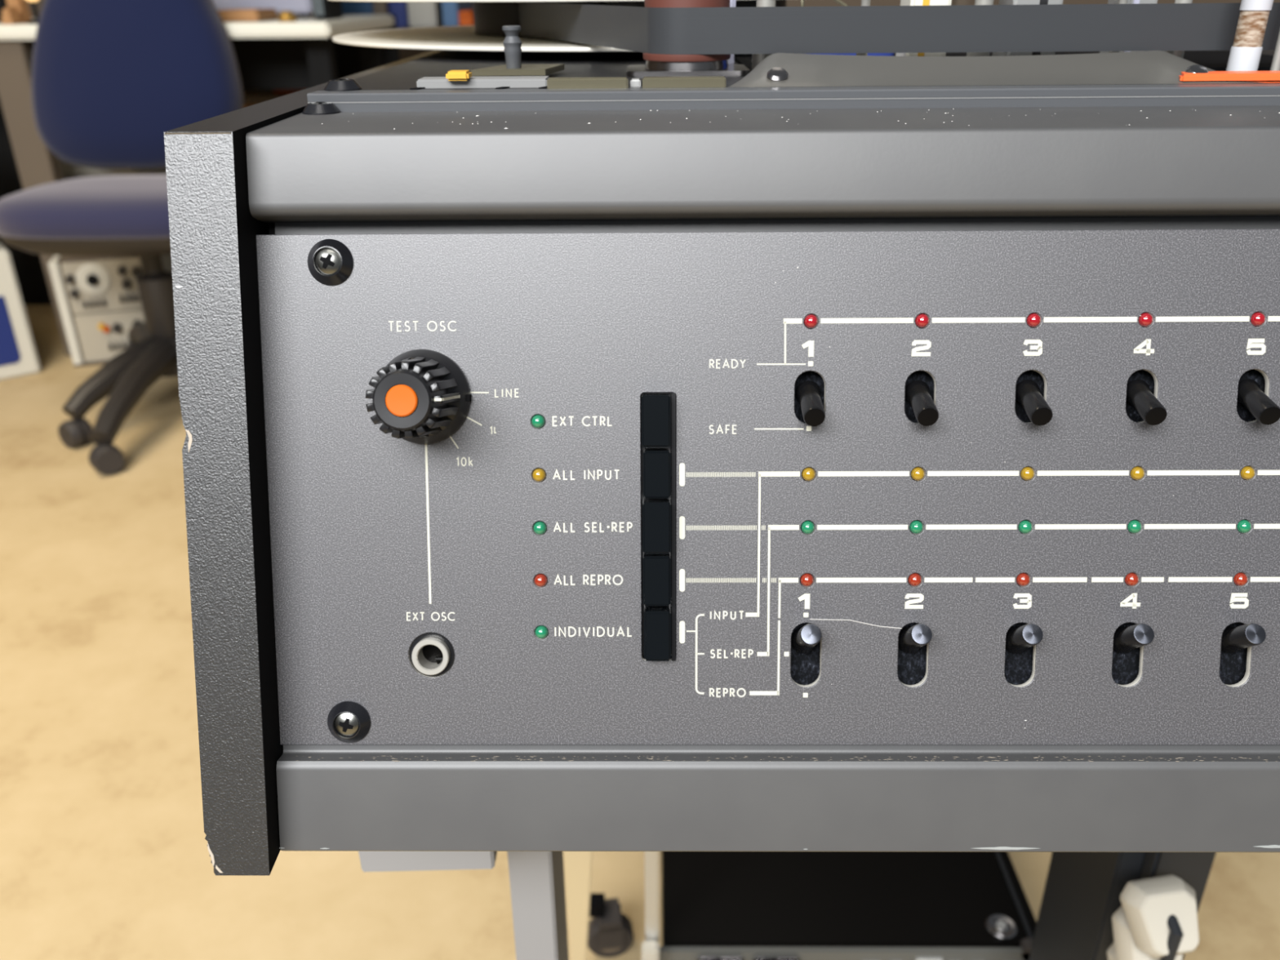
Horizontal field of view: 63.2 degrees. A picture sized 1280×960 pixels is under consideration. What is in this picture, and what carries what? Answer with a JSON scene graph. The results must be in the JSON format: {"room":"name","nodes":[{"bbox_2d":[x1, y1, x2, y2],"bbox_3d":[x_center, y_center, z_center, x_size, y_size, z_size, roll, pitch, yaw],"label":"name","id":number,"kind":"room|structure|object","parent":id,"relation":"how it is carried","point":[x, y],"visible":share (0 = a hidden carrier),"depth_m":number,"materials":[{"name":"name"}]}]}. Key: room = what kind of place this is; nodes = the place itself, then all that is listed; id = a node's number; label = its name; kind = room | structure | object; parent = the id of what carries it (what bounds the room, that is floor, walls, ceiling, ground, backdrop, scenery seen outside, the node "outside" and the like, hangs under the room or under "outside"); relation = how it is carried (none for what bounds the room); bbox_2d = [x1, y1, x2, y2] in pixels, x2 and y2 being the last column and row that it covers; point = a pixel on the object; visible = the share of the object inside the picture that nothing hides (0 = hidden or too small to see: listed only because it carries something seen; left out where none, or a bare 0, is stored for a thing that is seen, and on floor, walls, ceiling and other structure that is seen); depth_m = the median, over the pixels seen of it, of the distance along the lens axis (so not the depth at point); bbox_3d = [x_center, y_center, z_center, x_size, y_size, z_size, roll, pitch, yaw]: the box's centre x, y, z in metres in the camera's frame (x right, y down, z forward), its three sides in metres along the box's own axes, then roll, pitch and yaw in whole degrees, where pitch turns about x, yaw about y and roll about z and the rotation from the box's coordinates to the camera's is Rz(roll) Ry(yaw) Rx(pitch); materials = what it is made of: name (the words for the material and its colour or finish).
{"room":"electronics repair workshop","nodes":[
{"label":"electronics repair workshop","id":0,"kind":"room"},
{"bbox_2d":[0,305,1279,959],"bbox_3d":[0.012,0.504,0.905,9.000,0.050,7.200,0,26,1],"label":"floor","id":1,"kind":"structure","parent":0,"point":[104,855],"depth_m":1.17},
{"bbox_2d":[0,243,40,380],"bbox_3d":[-1.612,-0.427,2.489,0.186,0.292,0.403,-19,31,-34],"label":"equipment case","id":2,"kind":"object","parent":1,"relation":"on","point":[18,353],"visible":1,"depth_m":2.40,"materials":[{"name":"grey"}]},
{"bbox_2d":[48,255,145,367],"bbox_3d":[-1.292,-0.431,2.538,0.195,0.253,0.176,-8,27,-16],"label":"instrument","id":3,"kind":"object","parent":1,"relation":"on","point":[98,296],"visible":0.82,"depth_m":2.46,"materials":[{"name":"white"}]},
{"bbox_2d":[83,299,88,307],"bbox_3d":[-1.308,-0.416,2.450,0.010,0.018,0.010,-8,27,-16],"label":"switch","id":4,"kind":"object","parent":3,"relation":"attached to","point":[85,301],"depth_m":2.45,"materials":[{"name":"beige plastic"}]},
{"bbox_2d":[88,298,94,306],"bbox_3d":[-1.295,-0.418,2.454,0.010,0.018,0.010,-8,27,-16],"label":"switch","id":5,"kind":"object","parent":3,"relation":"attached to","point":[91,301],"depth_m":2.46,"materials":[{"name":"black plastic"}]},
{"bbox_2d":[95,297,100,306],"bbox_3d":[-1.282,-0.420,2.458,0.010,0.018,0.010,-8,27,-16],"label":"switch","id":6,"kind":"object","parent":3,"relation":"attached to","point":[97,300],"depth_m":2.46,"materials":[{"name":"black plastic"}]},
{"bbox_2d":[102,297,106,306],"bbox_3d":[-1.269,-0.422,2.461,0.010,0.018,0.010,-8,27,-16],"label":"switch","id":7,"kind":"object","parent":3,"relation":"attached to","point":[104,299],"depth_m":2.46,"materials":[{"name":"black plastic"}]},
{"bbox_2d":[108,341,113,350],"bbox_3d":[-1.276,-0.324,2.505,0.010,0.018,0.010,-8,27,-16],"label":"switch","id":8,"kind":"object","parent":3,"relation":"attached to","point":[110,343],"depth_m":2.51,"materials":[{"name":"beige plastic"}]},
{"bbox_2d":[115,341,119,349],"bbox_3d":[-1.263,-0.326,2.509,0.010,0.018,0.010,-8,27,-16],"label":"switch","id":9,"kind":"object","parent":3,"relation":"attached to","point":[117,343],"depth_m":2.51,"materials":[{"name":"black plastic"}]},
{"bbox_2d":[120,294,124,302],"bbox_3d":[-1.232,-0.432,2.470,0.010,0.018,0.010,-8,27,-16],"label":"switch","id":10,"kind":"object","parent":3,"relation":"attached to","point":[122,296],"depth_m":2.47,"materials":[{"name":"beige plastic"}]},
{"bbox_2d":[120,340,125,348],"bbox_3d":[-1.250,-0.328,2.513,0.010,0.018,0.010,-8,27,-16],"label":"switch","id":11,"kind":"object","parent":3,"relation":"attached to","point":[122,342],"depth_m":2.51,"materials":[{"name":"black plastic"}]},
{"bbox_2d":[125,293,130,302],"bbox_3d":[-1.219,-0.434,2.473,0.010,0.018,0.010,-8,27,-16],"label":"switch","id":12,"kind":"object","parent":3,"relation":"attached to","point":[127,295],"depth_m":2.47,"materials":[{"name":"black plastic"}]},
{"bbox_2d":[132,293,137,301],"bbox_3d":[-1.206,-0.436,2.477,0.010,0.018,0.010,-8,27,-16],"label":"switch","id":13,"kind":"object","parent":3,"relation":"attached to","point":[134,295],"depth_m":2.48,"materials":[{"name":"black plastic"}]},
{"bbox_2d":[57,157,172,272],"bbox_3d":[-1.323,-0.700,2.699,0.200,0.600,0.272,0,26,1],"label":"drawer pedestal","id":14,"kind":"object","parent":1,"relation":"on","point":[68,171],"visible":0.05,"depth_m":2.54,"materials":[{"name":"grey"}]},
{"bbox_2d":[0,0,243,475],"bbox_3d":[-0.994,-0.590,2.082,0.563,0.927,0.747,-9,27,-17],"label":"office chair","id":15,"kind":"object","parent":1,"relation":"on","point":[109,77],"visible":0.66,"depth_m":2.14,"materials":[{"name":"blue fabric"}]},
{"bbox_2d":[0,10,399,355],"bbox_3d":[-1.965,-0.785,2.688,2.609,0.773,0.650,0,26,1],"label":"desk","id":16,"kind":"object","parent":1,"relation":"on","point":[302,54],"depth_m":2.42,"materials":[{"name":"beige laminate"}]},
{"bbox_2d":[0,0,8,22],"bbox_3d":[-1.464,-1.129,2.358,0.038,0.170,0.038,0,26,1],"label":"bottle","id":17,"kind":"object","parent":16,"relation":"on","point":[3,4],"visible":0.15,"depth_m":2.37,"materials":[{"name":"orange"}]},
{"bbox_2d":[1,6,22,24],"bbox_3d":[-1.379,-1.017,2.278,0.027,0.034,0.040,0,26,1],"label":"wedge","id":18,"kind":"object","parent":16,"relation":"on","point":[10,15],"visible":1,"depth_m":2.27,"materials":[{"name":"orange wood"}]},
{"bbox_2d":[6,0,31,23],"bbox_3d":[-1.390,-1.099,2.305,0.029,0.160,0.040,0,26,1],"label":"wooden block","id":19,"kind":"object","parent":16,"relation":"on","point":[22,6],"visible":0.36,"depth_m":2.32,"materials":[{"name":"brown wood"}]},
{"bbox_2d":[27,0,39,23],"bbox_3d":[-1.332,-1.052,2.283,0.044,0.092,0.044,0,26,1],"label":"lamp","id":20,"kind":"object","parent":16,"relation":"on","point":[33,2],"visible":0.7,"depth_m":2.29,"materials":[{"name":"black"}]},
{"bbox_2d":[0,14,394,39],"bbox_3d":[-1.968,-1.096,2.529,2.609,0.030,0.630,0,26,1],"label":"countertop","id":21,"kind":"structure","parent":16,"relation":"on","point":[310,27],"depth_m":2.24,"materials":[{"name":"beige laminate"}]},
{"bbox_2d":[217,8,277,22],"bbox_3d":[-0.897,-1.061,2.373,0.096,0.024,0.140,0,26,1],"label":"cardboard box","id":22,"kind":"object","parent":16,"relation":"on","point":[230,15],"visible":0.82,"depth_m":2.31,"materials":[{"name":"brown cardboard"}]},
{"bbox_2d":[213,0,313,18],"bbox_3d":[-0.906,-1.273,2.543,0.241,0.260,0.291,0,26,1],"label":"instrument","id":23,"kind":"object","parent":16,"relation":"on","point":[304,7],"visible":0.47,"depth_m":2.48,"materials":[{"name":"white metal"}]},
{"bbox_2d":[311,0,342,20],"bbox_3d":[-0.732,-1.192,2.395,0.031,0.240,0.144,0,26,1],"label":"speaker","id":24,"kind":"object","parent":16,"relation":"on","point":[323,10],"visible":1,"depth_m":2.39},
{"bbox_2d":[242,89,288,107],"bbox_3d":[-0.961,-0.760,2.855,0.384,0.569,0.210,0,26,1],"label":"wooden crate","id":25,"kind":"object","parent":1,"relation":"on","point":[251,97],"visible":0.02,"depth_m":2.65,"materials":[{"name":"brown wood"}]},
{"bbox_2d":[273,89,301,93],"bbox_3d":[-0.899,-1.057,2.730,0.098,0.072,0.120,0,26,1],"label":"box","id":26,"kind":"object","parent":25,"relation":"on","point":[277,91],"visible":0.13,"depth_m":2.69,"materials":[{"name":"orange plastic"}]},
{"bbox_2d":[372,0,968,28],"bbox_3d":[0.409,-1.449,3.193,2.450,1.500,0.480,0,26,1],"label":"shelf unit","id":27,"kind":"object","parent":1,"relation":"on","point":[379,7],"visible":0.06,"depth_m":2.98,"materials":[{"name":"brown"}]},
{"bbox_2d":[341,1,373,14],"bbox_3d":[-0.844,-1.490,3.144,0.122,0.220,0.298,0,26,1],"label":"storage bin","id":28,"kind":"object","parent":27,"relation":"on","point":[348,7],"visible":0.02,"depth_m":3.04,"materials":[{"name":"blue plastic"}]},
{"bbox_2d":[386,1,411,28],"bbox_3d":[-0.712,-1.481,3.147,0.056,0.200,0.298,0,26,1],"label":"storage bin","id":29,"kind":"object","parent":27,"relation":"on","point":[400,9],"visible":0.4,"depth_m":3.05,"materials":[{"name":"blue plastic"}]},
{"bbox_2d":[407,2,443,27],"bbox_3d":[-0.638,-1.490,3.142,0.082,0.220,0.298,0,26,1],"label":"storage bin","id":30,"kind":"object","parent":27,"relation":"on","point":[420,15],"visible":0.68,"depth_m":3.05,"materials":[{"name":"grey plastic"}]},
{"bbox_2d":[441,2,472,26],"bbox_3d":[-0.556,-1.499,3.137,0.045,0.240,0.298,0,26,1],"label":"storage bin","id":31,"kind":"object","parent":27,"relation":"on","point":[451,11],"visible":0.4,"depth_m":3.05,"materials":[{"name":"blue plastic"}]},
{"bbox_2d":[458,8,474,26],"bbox_3d":[-0.511,-1.411,3.178,0.040,0.045,0.298,0,26,1],"label":"storage bin","id":32,"kind":"object","parent":27,"relation":"on","point":[465,17],"visible":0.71,"depth_m":3.05,"materials":[{"name":"orange plastic"}]},
{"bbox_2d":[164,0,1279,959],"bbox_3d":[0.107,0.176,0.574,0.420,0.826,0.528,0,26,1],"label":"recorder","id":33,"kind":"object","parent":1,"relation":"on","point":[489,553],"depth_m":0.25,"materials":[{"name":"grey paint"}]},
{"bbox_2d":[302,102,340,115],"bbox_3d":[-0.083,-0.097,0.271,0.010,0.003,0.010,0,26,1],"label":"washer","id":34,"kind":"object","parent":33,"relation":"in","point":[308,108],"depth_m":0.27,"materials":[{"name":"black"}]},
{"bbox_2d":[307,239,353,285],"bbox_3d":[-0.072,-0.050,0.241,0.011,0.010,0.005,0,26,1],"label":"screw","id":35,"kind":"object","parent":33,"relation":"in","point":[330,261],"depth_m":0.24,"materials":[{"name":"black"}]},
{"bbox_2d":[324,78,362,91],"bbox_3d":[-0.080,-0.107,0.281,0.010,0.003,0.010,0,26,1],"label":"screw","id":36,"kind":"object","parent":33,"relation":"in","point":[342,84],"depth_m":0.28,"materials":[{"name":"black"}]},
{"bbox_2d":[327,701,370,742],"bbox_3d":[-0.071,0.059,0.254,0.011,0.010,0.005,0,26,1],"label":"screw","id":37,"kind":"object","parent":33,"relation":"in","point":[348,722],"depth_m":0.25,"materials":[{"name":"silver metal"}]},
{"bbox_2d":[358,851,497,871],"bbox_3d":[-0.079,0.088,0.386,0.051,0.106,0.050,0,26,1],"label":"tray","id":38,"kind":"object","parent":33,"relation":"on","point":[371,861],"depth_m":0.38,"materials":[{"name":"grey paint"}]},
{"bbox_2d":[408,632,454,676],"bbox_3d":[-0.051,0.043,0.254,0.011,0.011,0.005,0,26,1],"label":"socket","id":39,"kind":"object","parent":33,"relation":"attached to","point":[430,654],"depth_m":0.25,"materials":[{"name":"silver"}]},
{"bbox_2d":[531,414,545,428],"bbox_3d":[-0.024,-0.014,0.247,0.003,0.004,0.002,0,26,1],"label":"lamp","id":40,"kind":"object","parent":33,"relation":"attached to","point":[538,421],"depth_m":0.24,"materials":[{"name":"green plastic"}]},
{"bbox_2d":[532,467,546,482],"bbox_3d":[-0.024,-0.001,0.248,0.003,0.004,0.002,0,26,1],"label":"lamp","id":41,"kind":"object","parent":33,"relation":"attached to","point":[539,474],"depth_m":0.25,"materials":[{"name":"yellow plastic"}]},
{"bbox_2d":[533,520,546,534],"bbox_3d":[-0.024,0.011,0.250,0.003,0.004,0.002,0,26,1],"label":"lamp","id":42,"kind":"object","parent":33,"relation":"attached to","point":[540,527],"depth_m":0.25,"materials":[{"name":"green plastic"}]},
{"bbox_2d":[533,573,547,586],"bbox_3d":[-0.024,0.024,0.251,0.003,0.004,0.004,0,26,1],"label":"lamp","id":43,"kind":"object","parent":33,"relation":"attached to","point":[540,580],"depth_m":0.25,"materials":[{"name":"red plastic"}]},
{"bbox_2d":[534,625,548,638],"bbox_3d":[-0.024,0.037,0.252,0.003,0.004,0.004,0,26,1],"label":"lamp","id":44,"kind":"object","parent":33,"relation":"on","point":[540,631],"depth_m":0.25,"materials":[{"name":"green plastic"}]},
{"bbox_2d":[328,0,786,51],"bbox_3d":[-0.005,-0.218,0.488,0.272,0.018,0.272,0,26,1],"label":"reel","id":45,"kind":"object","parent":33,"relation":"on","point":[486,34],"visible":0.42,"depth_m":0.43,"materials":[{"name":"silver metal"}]},
{"bbox_2d":[321,108,1279,128],"bbox_3d":[0.085,-0.088,0.253,0.322,0.001,0.038,0,26,1],"label":"dust","id":46,"kind":"object","parent":33,"relation":"on","point":[953,108],"visible":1,"depth_m":0.25,"materials":[{"name":"white"}]},
{"bbox_2d":[800,573,813,586],"bbox_3d":[0.040,0.024,0.250,0.003,0.004,0.004,0,26,1],"label":"lamp","id":47,"kind":"object","parent":33,"relation":"on","point":[806,580],"depth_m":0.25,"materials":[{"name":"red plastic"}]},
{"bbox_2d":[800,520,814,534],"bbox_3d":[0.040,0.011,0.249,0.003,0.004,0.002,0,26,1],"label":"lamp","id":48,"kind":"object","parent":33,"relation":"attached to","point":[807,527],"depth_m":0.25,"materials":[{"name":"green plastic"}]},
{"bbox_2d":[801,466,815,481],"bbox_3d":[0.040,-0.001,0.247,0.003,0.004,0.002,0,26,1],"label":"lamp","id":49,"kind":"object","parent":33,"relation":"on","point":[808,473],"depth_m":0.25,"materials":[{"name":"yellow plastic"}]},
{"bbox_2d":[804,314,817,328],"bbox_3d":[0.040,-0.037,0.243,0.003,0.004,0.002,0,26,1],"label":"lamp","id":50,"kind":"object","parent":33,"relation":"on","point":[811,321],"depth_m":0.24,"materials":[{"name":"red plastic"}]},
{"bbox_2d":[809,618,901,628],"bbox_3d":[0.052,0.035,0.250,0.022,0.002,0.001,1,26,2],"label":"thread","id":51,"kind":"object","parent":33,"relation":"on","point":[810,619],"visible":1,"depth_m":0.25,"materials":[{"name":"white"}]},
{"bbox_2d":[518,1,1279,54],"bbox_3d":[0.090,-0.143,0.327,0.359,0.013,0.107,11,28,22],"label":"tape","id":52,"kind":"object","parent":33,"relation":"attached to","point":[1147,26],"visible":1,"depth_m":0.30,"materials":[{"name":"grey"}]},
{"bbox_2d":[907,573,921,586],"bbox_3d":[0.066,0.024,0.249,0.003,0.004,0.003,1,26,3],"label":"lamp","id":53,"kind":"object","parent":33,"relation":"on","point":[913,579],"depth_m":0.25,"materials":[{"name":"red plastic"}]},
{"bbox_2d":[909,520,923,533],"bbox_3d":[0.066,0.011,0.249,0.003,0.004,0.002,0,26,1],"label":"lamp","id":54,"kind":"object","parent":33,"relation":"attached to","point":[916,526],"depth_m":0.25,"materials":[{"name":"green plastic"}]},
{"bbox_2d":[911,466,924,480],"bbox_3d":[0.066,-0.001,0.246,0.003,0.004,0.003,1,26,3],"label":"lamp","id":55,"kind":"object","parent":33,"relation":"on","point":[917,473],"depth_m":0.25,"materials":[{"name":"yellow plastic"}]},
{"bbox_2d":[915,313,928,328],"bbox_3d":[0.066,-0.037,0.242,0.003,0.004,0.004,0,26,1],"label":"lamp","id":56,"kind":"object","parent":33,"relation":"on","point":[922,320],"depth_m":0.24,"materials":[{"name":"red plastic"}]},
{"bbox_2d":[1016,573,1030,586],"bbox_3d":[0.092,0.024,0.249,0.003,0.004,0.003,1,26,3],"label":"lamp","id":57,"kind":"object","parent":33,"relation":"on","point":[1022,579],"depth_m":0.25,"materials":[{"name":"red plastic"}]},
{"bbox_2d":[1017,520,1031,533],"bbox_3d":[0.092,0.011,0.248,0.003,0.004,0.003,1,26,3],"label":"lamp","id":58,"kind":"object","parent":33,"relation":"attached to","point":[1024,526],"depth_m":0.25,"materials":[{"name":"green plastic"}]},
{"bbox_2d":[1020,466,1034,480],"bbox_3d":[0.092,-0.001,0.246,0.003,0.004,0.004,0,26,1],"label":"lamp","id":59,"kind":"object","parent":33,"relation":"on","point":[1027,473],"depth_m":0.25,"materials":[{"name":"yellow plastic"}]},
{"bbox_2d":[1026,312,1040,327],"bbox_3d":[0.091,-0.037,0.242,0.003,0.004,0.004,0,26,1],"label":"lamp","id":60,"kind":"object","parent":33,"relation":"on","point":[1033,319],"depth_m":0.24,"materials":[{"name":"red plastic"}]},
{"bbox_2d":[1124,572,1138,586],"bbox_3d":[0.118,0.024,0.249,0.003,0.004,0.004,0,26,1],"label":"lamp","id":61,"kind":"object","parent":33,"relation":"on","point":[1131,579],"depth_m":0.25,"materials":[{"name":"red plastic"}]},
{"bbox_2d":[1127,520,1141,533],"bbox_3d":[0.117,0.011,0.247,0.003,0.004,0.004,0,26,1],"label":"lamp","id":62,"kind":"object","parent":33,"relation":"attached to","point":[1134,526],"depth_m":0.25,"materials":[{"name":"green plastic"}]},
{"bbox_2d":[1130,466,1144,480],"bbox_3d":[0.117,-0.001,0.246,0.003,0.004,0.004,0,26,1],"label":"lamp","id":63,"kind":"object","parent":33,"relation":"on","point":[1137,473],"depth_m":0.24,"materials":[{"name":"yellow plastic"}]},
{"bbox_2d":[1138,312,1152,327],"bbox_3d":[0.117,-0.037,0.242,0.003,0.004,0.004,0,26,1],"label":"lamp","id":64,"kind":"object","parent":33,"relation":"on","point":[1145,320],"depth_m":0.24,"materials":[{"name":"red plastic"}]},
{"bbox_2d":[1233,572,1248,586],"bbox_3d":[0.143,0.024,0.249,0.003,0.004,0.003,1,26,3],"label":"lamp","id":65,"kind":"object","parent":33,"relation":"on","point":[1240,579],"depth_m":0.25,"materials":[{"name":"red plastic"}]},
{"bbox_2d":[1236,519,1251,533],"bbox_3d":[0.143,0.011,0.247,0.003,0.004,0.004,0,26,1],"label":"lamp","id":66,"kind":"object","parent":33,"relation":"attached to","point":[1243,526],"depth_m":0.25,"materials":[{"name":"green plastic"}]},
{"bbox_2d":[1240,466,1254,479],"bbox_3d":[0.143,-0.002,0.245,0.003,0.004,0.003,1,26,3],"label":"lamp","id":67,"kind":"object","parent":33,"relation":"on","point":[1247,473],"depth_m":0.24,"materials":[{"name":"yellow plastic"}]},
{"bbox_2d":[1250,311,1265,326],"bbox_3d":[0.143,-0.037,0.241,0.003,0.004,0.004,0,26,1],"label":"lamp","id":68,"kind":"object","parent":33,"relation":"on","point":[1257,318],"depth_m":0.24,"materials":[{"name":"red plastic"}]},
{"bbox_2d":[658,851,1036,959],"bbox_3d":[0.166,0.366,0.956,0.301,0.154,0.328,0,26,1],"label":"rack","id":69,"kind":"object","parent":1,"relation":"on","point":[716,905],"visible":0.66,"depth_m":0.83,"materials":[{"name":"black metal"}]},
{"bbox_2d":[1160,914,1183,959],"bbox_3d":[0.291,0.350,0.710,0.077,0.388,0.230,12,28,24],"label":"cable","id":70,"kind":"object","parent":1,"relation":"on","point":[1175,935],"visible":1,"depth_m":0.53,"materials":[{"name":"black paint"}]},
{"bbox_2d":[1106,942,1115,959],"bbox_3d":[0.276,0.272,0.571,0.036,0.036,0.035,0,26,1],"label":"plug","id":71,"kind":"object","parent":70,"relation":"attached to","point":[1111,951],"visible":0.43,"depth_m":0.57,"materials":[{"name":"beige plastic"}]},
{"bbox_2d":[1111,905,1182,959],"bbox_3d":[0.273,0.248,0.557,0.036,0.037,0.035,1,26,3],"label":"plug","id":72,"kind":"object","parent":70,"relation":"attached to","point":[1126,948],"visible":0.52,"depth_m":0.55,"materials":[{"name":"beige plastic"}]},
{"bbox_2d":[1120,874,1199,959],"bbox_3d":[0.270,0.226,0.540,0.036,0.038,0.035,-2,26,-4],"label":"plug","id":73,"kind":"object","parent":70,"relation":"attached to","point":[1148,904],"visible":0.99,"depth_m":0.53,"materials":[{"name":"beige off-white plastic"}]},
{"bbox_2d":[27,0,1279,60],"bbox_3d":[0.033,-2.269,3.294,9.000,2.900,0.100,0,26,1],"label":"wall","id":74,"kind":"structure","parent":0,"point":[403,53],"depth_m":3.54,"materials":[{"name":"brown"}]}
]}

